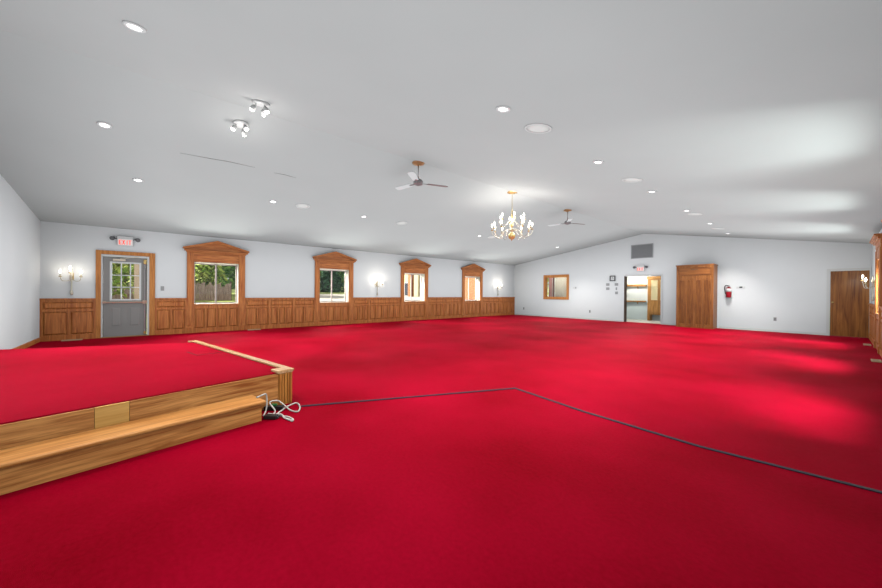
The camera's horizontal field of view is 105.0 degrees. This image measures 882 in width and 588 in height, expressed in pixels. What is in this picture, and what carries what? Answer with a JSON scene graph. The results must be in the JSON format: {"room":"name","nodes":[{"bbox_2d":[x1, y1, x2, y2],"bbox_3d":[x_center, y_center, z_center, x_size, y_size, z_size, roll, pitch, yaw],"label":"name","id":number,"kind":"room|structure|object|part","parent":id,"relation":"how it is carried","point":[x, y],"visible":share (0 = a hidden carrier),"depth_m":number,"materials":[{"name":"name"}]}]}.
{"room":"house of worship","nodes":[
{"label":"house of worship","id":0,"kind":"room"},
{"bbox_2d":[0,174,39,349],"bbox_3d":[-5.353,-0.732,3.037,0.160,3.840,12.750,0,0,-40],"label":"wall","id":1,"kind":"structure","parent":0,"point":[19,226],"depth_m":6.61,"materials":[{"name":"paint"}]},
{"bbox_2d":[12,337,40,348],"bbox_3d":[-8.053,1.084,6.347,0.018,0.100,4.180,0,0,-40],"label":"baseboard","id":2,"kind":"structure","parent":1,"relation":"attached to","point":[28,344],"depth_m":7.17,"materials":[{"name":"brown wood"}]},
{"bbox_2d":[40,221,514,297],"bbox_3d":[-2.699,-0.266,13.864,18.300,2.870,0.320,0,0,-40],"label":"wall","id":3,"kind":"structure","parent":0,"point":[272,270],"depth_m":10.85,"materials":[{"name":"paint"}]},
{"bbox_2d":[39,298,95,341],"bbox_3d":[-9.057,0.613,8.234,0.925,1.012,0.055,0,0,-40],"label":"trim","id":4,"kind":"structure","parent":3,"relation":"attached to","point":[60,318],"depth_m":8.22,"materials":[{"name":"brown wood"}]},
{"bbox_2d":[59,266,81,294],"bbox_3d":[-8.953,-0.324,8.190,0.410,0.708,0.241,0,0,-40],"label":"wall sconce","id":5,"kind":"object","parent":3,"relation":"attached to","point":[70,267],"visible":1,"depth_m":8.24,"materials":[{"name":"gold metal"}]},
{"bbox_3d":[-9.008,-0.311,8.255,0.058,0.680,0.060,0,0,-40],"label":"stem","id":6,"kind":"part","parent":5,"relation":"part of","materials":[{"name":"gold metal"}]},
{"bbox_2d":[109,236,139,245],"bbox_3d":[-8.255,-1.387,8.850,0.592,0.250,0.120,0,0,-40],"label":"exit sign","id":7,"kind":"object","parent":3,"relation":"attached to","point":[121,240],"visible":1,"depth_m":8.85,"materials":[{"name":"white paint"}]},
{"bbox_2d":[96,250,154,337],"bbox_3d":[-8.308,0.005,8.946,1.145,2.235,0.328,0,0,-40],"label":"door","id":8,"kind":"structure","parent":3,"relation":"in","point":[121,317],"depth_m":8.92,"materials":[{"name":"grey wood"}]},
{"bbox_3d":[-8.467,0.597,8.818,0.240,0.550,0.008,0,0,-40],"label":"moulded panel","id":9,"kind":"part","parent":8,"relation":"part of","materials":[{"name":"grey paint"}]},
{"bbox_3d":[-8.334,-0.336,8.952,0.610,1.015,0.070,0,0,-40],"label":"lite frame","id":10,"kind":"part","parent":8,"relation":"part of","materials":[{"name":"white paint"}]},
{"bbox_3d":[-8.192,0.598,9.050,0.260,0.550,0.008,0,0,-40],"label":"moulded panel","id":11,"kind":"part","parent":8,"relation":"part of","materials":[{"name":"grey paint"}]},
{"bbox_3d":[-8.015,0.074,9.161,0.018,1.900,0.018,1,0,27],"label":"latch rod","id":12,"kind":"part","parent":8,"relation":"part of","materials":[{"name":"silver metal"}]},
{"bbox_2d":[155,298,186,334],"bbox_3d":[-7.570,0.620,9.495,0.695,1.012,0.055,0,0,-40],"label":"wainscoting","id":13,"kind":"structure","parent":3,"relation":"attached to","point":[170,313],"depth_m":9.49,"materials":[{"name":"brown wood"}]},
{"bbox_2d":[183,241,248,332],"bbox_3d":[-6.807,-0.228,10.274,1.660,2.714,0.440,0,0,-40],"label":"window","id":14,"kind":"structure","parent":3,"relation":"in","point":[215,316],"depth_m":10.19,"materials":[{"name":"brown wood"}]},
{"bbox_3d":[-7.131,-0.318,10.255,0.570,1.190,0.028,0,0,-40],"label":"sash","id":15,"kind":"part","parent":14,"relation":"part of","materials":[{"name":"glass"}]},
{"bbox_3d":[-6.923,-0.317,10.411,1.130,1.230,0.080,0,0,-40],"label":"frame","id":16,"kind":"part","parent":14,"relation":"part of","materials":[{"name":"beige plastic"}]},
{"bbox_3d":[-6.753,0.314,10.208,1.130,0.032,0.080,0,0,-40],"label":"sill","id":17,"kind":"part","parent":14,"relation":"part of","materials":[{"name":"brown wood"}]},
{"bbox_3d":[-6.752,0.730,10.204,1.130,0.800,0.034,0,0,-40],"label":"apron panel","id":18,"kind":"part","parent":14,"relation":"part of","materials":[{"name":"brown wood"}]},
{"bbox_3d":[-6.715,-0.316,10.568,0.570,1.190,0.028,0,0,-40],"label":"sash","id":19,"kind":"part","parent":14,"relation":"part of","materials":[{"name":"beige plastic"}]},
{"bbox_2d":[245,298,314,329],"bbox_3d":[-5.347,0.631,11.381,2.195,1.012,0.055,0,0,-40],"label":"wainscoting","id":20,"kind":"structure","parent":3,"relation":"attached to","point":[260,313],"depth_m":11.31,"materials":[{"name":"brown wood"}]},
{"bbox_2d":[312,251,356,325],"bbox_3d":[-4.013,-0.214,12.645,1.660,2.714,0.440,0,0,-40],"label":"window","id":21,"kind":"structure","parent":3,"relation":"in","point":[331,312],"depth_m":12.57,"materials":[{"name":"brown wood"}]},
{"bbox_3d":[-3.957,0.744,12.575,1.130,0.800,0.034,0,0,-40],"label":"apron panel","id":22,"kind":"part","parent":21,"relation":"part of","materials":[{"name":"brown wood"}]},
{"bbox_3d":[-3.920,-0.302,12.939,0.570,1.190,0.028,0,0,-40],"label":"sash","id":23,"kind":"part","parent":21,"relation":"part of","materials":[{"name":"beige plastic"}]},
{"bbox_2d":[353,297,400,323],"bbox_3d":[-2.554,0.644,13.750,2.190,1.012,0.055,0,0,-40],"label":"wainscoting","id":24,"kind":"structure","parent":3,"relation":"attached to","point":[365,309],"depth_m":13.69,"materials":[{"name":"brown wood"}]},
{"bbox_2d":[375,278,382,294],"bbox_3d":[-2.521,-0.293,13.647,0.410,0.708,0.241,0,0,-40],"label":"wall sconce","id":25,"kind":"object","parent":3,"relation":"attached to","point":[376,284],"visible":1,"depth_m":13.70,"materials":[{"name":"gold metal"}]},
{"bbox_2d":[399,259,430,320],"bbox_3d":[-1.222,-0.201,15.013,1.660,2.714,0.440,0,0,-40],"label":"window","id":26,"kind":"structure","parent":3,"relation":"in","point":[410,309],"depth_m":14.99,"materials":[{"name":"brown wood"}]},
{"bbox_3d":[-1.167,0.757,14.943,1.130,0.800,0.034,0,0,-40],"label":"apron panel","id":27,"kind":"part","parent":26,"relation":"part of","materials":[{"name":"brown wood"}]},
{"bbox_3d":[-1.129,-0.289,15.307,0.570,1.190,0.028,0,0,-40],"label":"sash","id":28,"kind":"part","parent":26,"relation":"part of","materials":[{"name":"beige plastic"}]},
{"bbox_2d":[428,297,462,318],"bbox_3d":[0.225,0.658,16.108,2.160,1.012,0.055,0,0,-40],"label":"wainscoting","id":29,"kind":"structure","parent":3,"relation":"attached to","point":[438,307],"depth_m":16.06,"materials":[{"name":"brown wood"}]},
{"bbox_2d":[461,264,484,317],"bbox_3d":[1.546,-0.187,17.361,1.660,2.714,0.440,0,0,-40],"label":"window","id":30,"kind":"structure","parent":3,"relation":"in","point":[470,308],"depth_m":17.37,"materials":[{"name":"brown wood"}]},
{"bbox_3d":[1.639,-0.276,17.655,0.570,1.190,0.028,0,0,-40],"label":"sash","id":31,"kind":"part","parent":30,"relation":"part of","materials":[{"name":"beige plastic"}]},
{"bbox_3d":[1.602,0.771,17.291,1.130,0.800,0.034,0,0,-40],"label":"apron panel","id":32,"kind":"part","parent":30,"relation":"part of","materials":[{"name":"brown wood"}]},
{"bbox_3d":[1.431,-0.277,17.498,1.130,1.230,0.080,0,0,-40],"label":"frame","id":33,"kind":"part","parent":30,"relation":"part of","materials":[{"name":"beige plastic"}]},
{"bbox_2d":[483,297,514,315],"bbox_3d":[3.205,0.672,18.636,2.715,1.012,0.055,0,0,-40],"label":"wainscoting","id":34,"kind":"structure","parent":3,"relation":"attached to","point":[492,306],"depth_m":18.62,"materials":[{"name":"brown wood"}]},
{"bbox_2d":[0,0,881,264],"bbox_3d":[1.544,-2.115,8.874,18.300,1.266,13.390,0,0,-40],"label":"ceiling","id":35,"kind":"structure","parent":0,"point":[760,119],"depth_m":4.14,"materials":[{"name":"paint"}]},
{"bbox_2d":[96,121,111,128],"bbox_3d":[-4.831,-2.421,4.859,0.159,0.035,0.161,1,0,43],"label":"recessed light","id":36,"kind":"object","parent":35,"relation":"in","point":[99,123],"visible":1,"depth_m":4.85,"materials":[{"name":"white"}]},
{"bbox_2d":[122,20,145,32],"bbox_3d":[-2.721,-2.368,3.004,0.159,0.040,0.161,1,0,43],"label":"recessed light","id":37,"kind":"object","parent":35,"relation":"in","point":[135,27],"visible":1,"depth_m":2.99,"materials":[{"name":"white paint"}]},
{"bbox_2d":[132,178,142,181],"bbox_3d":[-5.787,-2.171,6.463,0.159,0.035,0.161,1,0,43],"label":"recessed light","id":38,"kind":"object","parent":35,"relation":"in","point":[133,179],"visible":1,"depth_m":6.45,"materials":[{"name":"white"}]},
{"bbox_2d":[231,120,248,136],"bbox_3d":[-3.000,-2.491,5.100,0.247,0.164,0.228,0,0,-8],"label":"track light","id":39,"kind":"object","parent":35,"relation":"attached to","point":[241,124],"visible":1,"depth_m":5.04,"materials":[{"name":"white paint"}]},
{"bbox_3d":[-3.005,-2.543,5.087,0.210,0.030,0.210,0,-8,-40],"label":"ceiling plate","id":40,"kind":"part","parent":39,"relation":"part of","materials":[{"name":"white paint"}]},
{"bbox_2d":[249,99,269,116],"bbox_3d":[-2.380,-2.474,4.507,0.224,0.170,0.247,1,0,21],"label":"track light","id":41,"kind":"object","parent":35,"relation":"attached to","point":[264,105],"visible":1,"depth_m":4.46,"materials":[{"name":"white paint"}]},
{"bbox_3d":[-2.392,-2.526,4.504,0.210,0.030,0.210,0,10,-40],"label":"ceiling plate","id":42,"kind":"part","parent":41,"relation":"part of","materials":[{"name":"white paint"}]},
{"bbox_2d":[296,203,309,208],"bbox_3d":[-3.417,-2.171,8.369,0.330,0.057,0.327,0,0,-35],"label":"ceiling speaker","id":43,"kind":"object","parent":35,"relation":"attached to","point":[301,205],"visible":1,"depth_m":8.36,"materials":[{"name":"white paint"}]},
{"bbox_2d":[297,204,308,207],"bbox_3d":[-3.417,-2.171,8.368,0.284,0.008,0.284,0,-8,-40],"label":"grille","id":44,"kind":"object","parent":43,"relation":"attached to","point":[299,205],"depth_m":8.36,"materials":[{"name":"white metal"}]},
{"bbox_2d":[397,221,406,224],"bbox_3d":[-1.187,-2.156,10.300,0.330,0.057,0.327,0,0,-35],"label":"ceiling speaker","id":45,"kind":"object","parent":35,"relation":"attached to","point":[400,222],"visible":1,"depth_m":10.28,"materials":[{"name":"white plastic"}]},
{"bbox_2d":[395,161,447,189],"bbox_3d":[-0.471,-2.381,6.817,1.095,0.462,1.055,0,0,-40],"label":"ceiling fan","id":46,"kind":"object","parent":35,"relation":"hanging from","point":[416,181],"visible":0.98,"depth_m":6.68,"materials":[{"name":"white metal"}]},
{"bbox_3d":[-0.768,-2.204,6.971,0.435,0.031,0.132,1,0,39],"label":"blade","id":47,"kind":"part","parent":46,"relation":"part of","materials":[{"name":"white wood"}]},
{"bbox_3d":[-0.518,-2.199,6.311,0.132,0.031,0.435,0,0,9],"label":"blade","id":48,"kind":"part","parent":46,"relation":"part of","materials":[{"name":"white wood"}]},
{"bbox_3d":[-0.452,-2.225,6.713,0.190,0.150,0.190,0,0,-40],"label":"motor","id":49,"kind":"part","parent":46,"relation":"part of","materials":[{"name":"grey"}]},
{"bbox_2d":[496,106,510,112],"bbox_3d":[0.693,-2.055,3.766,0.159,0.040,0.161,1,0,43],"label":"recessed light","id":50,"kind":"object","parent":35,"relation":"in","point":[503,109],"visible":1,"depth_m":3.76,"materials":[{"name":"white"}]},
{"bbox_2d":[491,191,532,240],"bbox_3d":[1.811,-1.980,8.636,1.059,1.250,1.054,0,0,-40],"label":"chandelier","id":51,"kind":"object","parent":35,"relation":"hanging from","point":[511,235],"visible":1,"depth_m":8.58,"materials":[{"name":"gold metal"}]},
{"bbox_2d":[525,123,551,133],"bbox_3d":[1.206,-2.055,4.208,0.330,0.067,0.325,0,0,-35],"label":"ceiling speaker","id":52,"kind":"object","parent":35,"relation":"attached to","point":[537,128],"visible":1,"depth_m":4.19,"materials":[{"name":"white plastic"}]},
{"bbox_2d":[526,125,549,132],"bbox_3d":[1.206,-2.054,4.208,0.284,0.008,0.284,0,10,-40],"label":"grille","id":53,"kind":"object","parent":52,"relation":"attached to","point":[529,128],"depth_m":4.20,"materials":[{"name":"white"}]},
{"bbox_2d":[548,209,584,225],"bbox_3d":[3.848,-2.361,10.498,1.104,0.462,1.036,0,0,-40],"label":"ceiling fan","id":54,"kind":"object","parent":35,"relation":"hanging from","point":[568,221],"visible":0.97,"depth_m":10.38,"materials":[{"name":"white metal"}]},
{"bbox_2d":[593,160,603,163],"bbox_3d":[2.443,-2.048,5.263,0.159,0.040,0.161,1,0,43],"label":"recessed light","id":55,"kind":"object","parent":35,"relation":"in","point":[596,161],"visible":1,"depth_m":5.25,"materials":[{"name":"white"}]},
{"bbox_2d":[622,178,641,181],"bbox_3d":[3.424,-2.041,6.070,0.330,0.067,0.325,0,0,-35],"label":"ceiling speaker","id":56,"kind":"object","parent":35,"relation":"attached to","point":[624,179],"visible":1,"depth_m":6.04,"materials":[{"name":"white"}]},
{"bbox_2d":[623,179,640,181],"bbox_3d":[3.424,-2.041,6.070,0.284,0.008,0.284,0,10,-40],"label":"grille","id":57,"kind":"object","parent":56,"relation":"attached to","point":[625,180],"depth_m":6.07,"materials":[{"name":"white"}]},
{"bbox_2d":[0,315,881,587],"bbox_3d":[1.866,1.260,10.114,20.060,0.120,14.210,0,0,-40],"label":"floor","id":58,"kind":"structure","parent":0,"point":[510,488],"depth_m":2.27,"materials":[{"name":"red carpet"}]},
{"bbox_2d":[0,340,293,494],"bbox_3d":[-4.315,0.985,3.779,4.928,0.378,3.345,1,0,38],"label":"stage","id":59,"kind":"object","parent":58,"relation":"on","point":[65,411],"visible":0.96,"depth_m":2.90,"materials":[{"name":"red carpet"}]},
{"bbox_2d":[256,393,267,415],"bbox_3d":[-1.752,1.092,3.341,0.049,0.207,0.161,0,0,6],"label":"cord","id":60,"kind":"object","parent":59,"relation":"hanging from","point":[265,393],"visible":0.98,"depth_m":3.38,"materials":[{"name":"grey plastic"}]},
{"bbox_3d":[-1.732,1.025,3.709,0.133,0.340,0.161,1,0,38],"label":"corner post","id":61,"kind":"part","parent":59,"relation":"part of","materials":[{"name":"brown wood"}]},
{"bbox_2d":[263,414,278,419],"bbox_3d":[-1.625,1.179,3.250,0.135,0.038,0.060,0,0,4],"label":"block","id":62,"kind":"object","parent":58,"relation":"on","point":[267,416],"visible":1,"depth_m":3.22,"materials":[{"name":"black plastic"}]},
{"bbox_2d":[264,403,283,410],"bbox_3d":[-1.721,1.164,3.489,0.185,0.064,0.060,0,0,-5],"label":"power strip","id":63,"kind":"object","parent":58,"relation":"on","point":[277,407],"visible":0.74,"depth_m":3.46,"materials":[{"name":"black plastic"}]},
{"bbox_2d":[268,413,293,421],"bbox_3d":[-1.531,1.183,3.274,0.342,0.032,0.072,1,0,26],"label":"cord","id":64,"kind":"object","parent":58,"relation":"on","point":[281,415],"visible":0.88,"depth_m":3.27,"materials":[{"name":"grey plastic"}]},
{"bbox_2d":[269,400,300,413],"bbox_3d":[-1.594,1.151,3.496,0.306,0.094,0.301,0,0,-40],"label":"extension cord","id":65,"kind":"object","parent":58,"relation":"on","point":[270,404],"visible":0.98,"depth_m":3.49,"materials":[{"name":"grey plastic"}]},
{"bbox_2d":[555,277,566,296],"bbox_3d":[7.035,0.056,19.430,0.030,2.300,1.030,0,0,-40],"label":"folding screen","id":66,"kind":"object","parent":58,"relation":"on","point":[561,283],"visible":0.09,"depth_m":19.51,"materials":[{"name":"beige"}]},
{"bbox_2d":[301,388,881,493],"bbox_3d":[1.048,1.215,3.468,4.845,0.007,1.616,1,0,21],"label":"cable","id":67,"kind":"object","parent":58,"relation":"on","point":[636,427],"visible":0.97,"depth_m":2.98,"materials":[{"name":"black rubber"}]},
{"bbox_2d":[647,276,660,320],"bbox_3d":[10.102,0.215,15.614,0.350,2.060,1.000,0,0,-40],"label":"door","id":68,"kind":"structure","parent":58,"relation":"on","point":[654,282],"depth_m":15.66,"materials":[{"name":"brown wood"}]},
{"bbox_3d":[10.110,-0.754,15.610,0.350,0.120,1.000,0,0,-40],"label":"cornice","id":69,"kind":"part","parent":68,"relation":"part of","materials":[{"name":"brown wood"}]},
{"bbox_3d":[9.863,0.098,15.653,0.025,1.570,0.360,0,0,-40],"label":"cupboard door","id":70,"kind":"part","parent":68,"relation":"part of","materials":[{"name":"brown wood"}]},
{"bbox_3d":[9.867,-0.179,15.653,0.012,0.925,0.270,0,0,-40],"label":"pleated panel","id":71,"kind":"part","parent":68,"relation":"part of","materials":[{"name":"beige fabric"}]},
{"bbox_3d":[10.102,0.101,15.371,0.025,1.570,0.360,0,0,-40],"label":"cupboard door","id":72,"kind":"part","parent":68,"relation":"part of","materials":[{"name":"brown wood"}]},
{"bbox_2d":[676,264,717,328],"bbox_3d":[9.596,0.082,12.724,0.618,2.340,1.170,0,0,-40],"label":"tall cabinet","id":73,"kind":"object","parent":58,"relation":"on","point":[696,285],"visible":1,"depth_m":12.48,"materials":[{"name":"brown wood"}]},
{"bbox_3d":[9.135,0.298,12.833,0.026,1.756,0.246,0,0,-40],"label":"door panel","id":74,"kind":"part","parent":73,"relation":"part of","materials":[{"name":"brown wood"}]},
{"bbox_3d":[9.299,0.300,12.640,0.026,1.756,0.246,0,0,-40],"label":"door panel","id":75,"kind":"part","parent":73,"relation":"part of","materials":[{"name":"brown wood"}]},
{"bbox_3d":[9.390,-0.829,12.540,0.025,0.296,1.006,0,0,-40],"label":"head panel","id":76,"kind":"part","parent":73,"relation":"part of","materials":[{"name":"brown wood"}]},
{"bbox_3d":[9.605,-1.068,12.720,0.618,0.040,1.170,0,0,-40],"label":"cornice","id":77,"kind":"part","parent":73,"relation":"part of","materials":[{"name":"brown wood"}]},
{"bbox_3d":[9.462,0.302,12.448,0.026,1.756,0.246,0,0,-40],"label":"door panel","id":78,"kind":"part","parent":73,"relation":"part of","materials":[{"name":"brown wood"}]},
{"bbox_3d":[9.625,0.304,12.255,0.026,1.756,0.246,0,0,-40],"label":"door panel","id":79,"kind":"part","parent":73,"relation":"part of","materials":[{"name":"brown wood"}]},
{"bbox_2d":[871,359,881,362],"bbox_3d":[8.181,1.254,6.364,0.300,0.022,0.120,0,0,-40],"label":"floor vent","id":80,"kind":"object","parent":58,"relation":"in","point":[872,360],"visible":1,"depth_m":6.33,"materials":[{"name":"beige metal"}]},
{"bbox_2d":[552,276,659,320],"bbox_3d":[8.350,-0.078,18.098,0.150,2.640,10.400,0,0,-40],"label":"wall","id":81,"kind":"structure","parent":0,"point":[633,293],"depth_m":16.52,"materials":[{"name":"white paint"}]},
{"bbox_2d":[549,278,551,296],"bbox_3d":[6.480,-0.316,20.037,0.050,1.530,0.220,0,0,-40],"label":"curtain","id":82,"kind":"object","parent":81,"relation":"hanging from","point":[550,279],"visible":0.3,"depth_m":20.02,"materials":[{"name":"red fabric"}]},
{"bbox_2d":[627,302,646,319],"bbox_3d":[9.209,0.813,16.955,0.012,0.840,1.970,0,0,-40],"label":"trim","id":83,"kind":"structure","parent":81,"relation":"attached to","point":[634,310],"depth_m":16.50,"materials":[{"name":"white"}]},
{"bbox_2d":[627,284,646,287],"bbox_3d":[9.184,-0.357,16.907,0.119,0.220,1.930,0,0,-40],"label":"wall shelf","id":84,"kind":"object","parent":81,"relation":"attached to","point":[635,285],"visible":0.44,"depth_m":16.38,"materials":[{"name":"brown wood"}]},
{"bbox_2d":[514,234,871,332],"bbox_3d":[8.418,-0.665,14.721,0.160,3.840,12.750,0,0,-40],"label":"wall","id":85,"kind":"structure","parent":0,"point":[786,280],"depth_m":12.34,"materials":[{"name":"paint"}]},
{"bbox_2d":[543,274,568,299],"bbox_3d":[5.996,-0.355,17.554,0.185,1.270,1.450,0,0,-40],"label":"window","id":86,"kind":"structure","parent":85,"relation":"in","point":[545,277],"depth_m":17.63,"materials":[{"name":"brown wood"}]},
{"bbox_2d":[624,276,626,321],"bbox_3d":[8.174,0.222,15.008,0.174,2.020,0.050,0,0,-40],"label":"trim","id":87,"kind":"structure","parent":85,"relation":"attached to","point":[625,277],"depth_m":14.96,"materials":[{"name":"brown metal"}]},
{"bbox_2d":[633,265,647,270],"bbox_3d":[8.493,-1.098,14.419,0.120,0.250,0.592,0,0,-40],"label":"exit sign","id":88,"kind":"object","parent":85,"relation":"attached to","point":[639,267],"visible":1,"depth_m":14.42,"materials":[{"name":"grey plastic"}]},
{"bbox_2d":[631,243,652,258],"bbox_3d":[8.560,-1.820,14.422,0.020,0.595,0.860,0,0,-40],"label":"air vent","id":89,"kind":"object","parent":85,"relation":"in","point":[642,250],"visible":1,"depth_m":14.41,"materials":[{"name":"grey metal"}]},
{"bbox_2d":[624,274,662,323],"bbox_3d":[8.632,0.203,14.453,0.174,2.070,1.490,0,0,-40],"label":"trim","id":90,"kind":"structure","parent":85,"relation":"attached to","point":[661,275],"depth_m":13.86,"materials":[{"name":"white paint"}]},
{"bbox_2d":[515,313,825,334],"bbox_3d":[8.069,1.196,14.989,0.012,0.070,11.860,0,0,-40],"label":"baseboard","id":91,"kind":"structure","parent":85,"relation":"attached to","point":[753,329],"depth_m":12.17,"materials":[{"name":"white paint"}]},
{"bbox_2d":[724,285,731,297],"bbox_3d":[10.340,-0.092,12.178,0.192,0.465,0.169,0,0,4],"label":"fire extinguisher","id":92,"kind":"object","parent":85,"relation":"attached to","point":[728,292],"visible":1,"depth_m":12.13,"materials":[{"name":"red metal"}]},
{"bbox_2d":[826,268,871,337],"bbox_3d":[12.220,0.258,10.162,0.194,2.050,0.855,0,0,-40],"label":"door","id":93,"kind":"structure","parent":85,"relation":"in","point":[847,300],"depth_m":10.14,"materials":[{"name":"brown wood"}]},
{"bbox_2d":[871,229,881,303],"bbox_3d":[5.756,-0.115,3.898,18.300,2.780,0.320,0,0,-40],"label":"wall","id":94,"kind":"structure","parent":0,"point":[873,247],"depth_m":9.29,"materials":[{"name":"paint"}]},
{"bbox_2d":[861,275,874,300],"bbox_3d":[11.275,-0.164,8.947,0.410,0.708,0.241,0,0,-40],"label":"wall sconce","id":95,"kind":"object","parent":94,"relation":"attached to","point":[862,276],"visible":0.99,"depth_m":8.87,"materials":[{"name":"gold metal"}]},
{"bbox_3d":[11.330,-0.149,8.882,0.058,0.680,0.060,0,0,-40],"label":"stem","id":96,"kind":"part","parent":95,"relation":"part of","materials":[{"name":"white metal"}]},
{"bbox_2d":[868,303,874,343],"bbox_3d":[11.413,0.775,8.953,2.705,1.012,0.055,0,0,-40],"label":"wainscoting","id":97,"kind":"structure","parent":94,"relation":"attached to","point":[871,306],"depth_m":9.17,"materials":[{"name":"brown wood"}]},
{"bbox_2d":[869,233,881,353],"bbox_3d":[9.897,0.005,7.517,1.680,2.540,0.440,0,0,-40],"label":"window","id":98,"kind":"structure","parent":94,"relation":"in","point":[876,240],"depth_m":7.70,"materials":[{"name":"brown wood"}]},
{"bbox_3d":[9.809,-1.167,7.627,1.680,0.200,0.140,0,0,-40],"label":"cornice","id":99,"kind":"part","parent":98,"relation":"part of","materials":[{"name":"brown wood"}]},
{"bbox_3d":[9.827,0.874,7.594,1.130,0.800,0.034,0,0,-40],"label":"apron panel","id":100,"kind":"part","parent":98,"relation":"part of","materials":[{"name":"brown wood"}]},
{"bbox_2d":[879,306,881,356],"bbox_3d":[8.437,0.761,6.428,2.160,1.012,0.055,0,0,-40],"label":"trim","id":101,"kind":"structure","parent":94,"relation":"attached to","point":[880,307],"depth_m":6.98,"materials":[{"name":"brown wood"}]},
{"label":"outside","id":102,"kind":"structure","parent":0,"visible":0},
{"bbox_2d":[320,294,548,300],"bbox_3d":[12.015,0.872,35.761,55.400,1.464,14.020,0,0,-40],"label":"gravel","id":103,"kind":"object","parent":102,"point":[323,297],"depth_m":24.23,"materials":[{"name":"white gravel"}]},
{"bbox_2d":[404,275,475,299],"bbox_3d":[1.282,-0.673,28.095,6.100,4.000,13.600,0,0,-40],"label":"neighbouring wing","id":104,"kind":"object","parent":103,"relation":"on","point":[415,278],"visible":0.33,"depth_m":27.96},
{"bbox_3d":[-3.038,-0.414,29.777,0.010,1.080,0.530,0,0,-40],"label":"pane","id":105,"kind":"part","parent":104,"relation":"part of","materials":[{"name":"grey"}]},
{"bbox_3d":[-2.498,-0.704,28.068,0.300,3.600,0.450,0,0,-40],"label":"porch post","id":106,"kind":"part","parent":104,"relation":"part of","materials":[{"name":"brown wood"}]},
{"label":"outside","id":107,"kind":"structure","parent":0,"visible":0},
{"bbox_2d":[195,289,234,301],"bbox_3d":[-36.363,-0.248,23.232,34.600,3.020,57.520,0,0,-40],"label":"lawn","id":108,"kind":"structure","parent":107,"point":[233,293],"depth_m":17.07,"materials":[{"name":"green plant"}]},
{"bbox_2d":[112,263,133,297],"bbox_3d":[-12.970,-1.064,12.839,2.530,3.633,2.536,0,0,-40],"label":"leafy tree","id":109,"kind":"object","parent":108,"relation":"on","point":[116,280],"visible":0.15,"depth_m":13.15,"materials":[{"name":"green plant"}]},
{"bbox_2d":[134,264,138,298],"bbox_3d":[-9.320,-0.269,10.385,0.140,2.745,0.140,0,0,-40],"label":"porch post","id":110,"kind":"object","parent":108,"relation":"on","point":[136,266],"visible":0.21,"depth_m":10.32,"materials":[{"name":"beige paint"}]},
{"bbox_2d":[112,279,231,299],"bbox_3d":[-15.563,-0.080,13.746,12.150,1.150,0.160,0,0,-40],"label":"fence","id":111,"kind":"object","parent":108,"relation":"on","point":[205,293],"visible":0.13,"depth_m":16.96,"materials":[{"name":"brown wood"}]},
{"bbox_2d":[195,264,227,296],"bbox_3d":[-12.627,-1.088,17.875,2.372,3.019,2.243,0,0,-40],"label":"leafy tree","id":112,"kind":"object","parent":108,"relation":"on","point":[209,270],"visible":0.37,"depth_m":17.59,"materials":[{"name":"green plant"}]},
{"bbox_2d":[221,265,235,288],"bbox_3d":[-12.298,-3.117,21.715,4.463,6.811,4.311,0,0,-32],"label":"leafy tree","id":113,"kind":"object","parent":108,"relation":"on","point":[228,269],"visible":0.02,"depth_m":20.68,"materials":[{"name":"green plant"}]},
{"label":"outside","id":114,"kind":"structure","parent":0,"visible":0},
{"bbox_2d":[232,287,548,294],"bbox_3d":[-6.578,-0.721,57.687,55.400,1.856,43.500,0,0,-40],"label":"meadow","id":115,"kind":"structure","parent":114,"point":[233,290],"depth_m":29.43,"materials":[{"name":"green plant"}]},
{"bbox_2d":[112,263,344,288],"bbox_3d":[-18.910,-4.677,33.089,54.868,12.606,3.004,0,0,-40],"label":"tree belt","id":116,"kind":"object","parent":115,"relation":"on","point":[224,282],"visible":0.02,"depth_m":31.51,"materials":[{"name":"green plant"}]},
{"bbox_2d":[320,270,339,291],"bbox_3d":[-10.226,-3.636,30.968,2.021,7.394,2.140,0,0,-11],"label":"conifer tree","id":117,"kind":"object","parent":115,"relation":"on","point":[324,279],"visible":0.35,"depth_m":30.45,"materials":[{"name":"green plant"}]},
{"bbox_2d":[327,271,341,290],"bbox_3d":[-10.960,-4.426,34.194,2.221,8.639,2.356,0,0,-40],"label":"conifer tree","id":118,"kind":"object","parent":115,"relation":"on","point":[339,282],"visible":0.03,"depth_m":34.20,"materials":[{"name":"green plant"}]},
{"bbox_2d":[341,273,344,291],"bbox_3d":[-8.555,-3.898,32.536,2.089,7.846,2.060,0,0,-40],"label":"conifer tree","id":119,"kind":"object","parent":115,"relation":"on","point":[343,277],"visible":0.06,"depth_m":32.09,"materials":[{"name":"green plant"}]}
]}

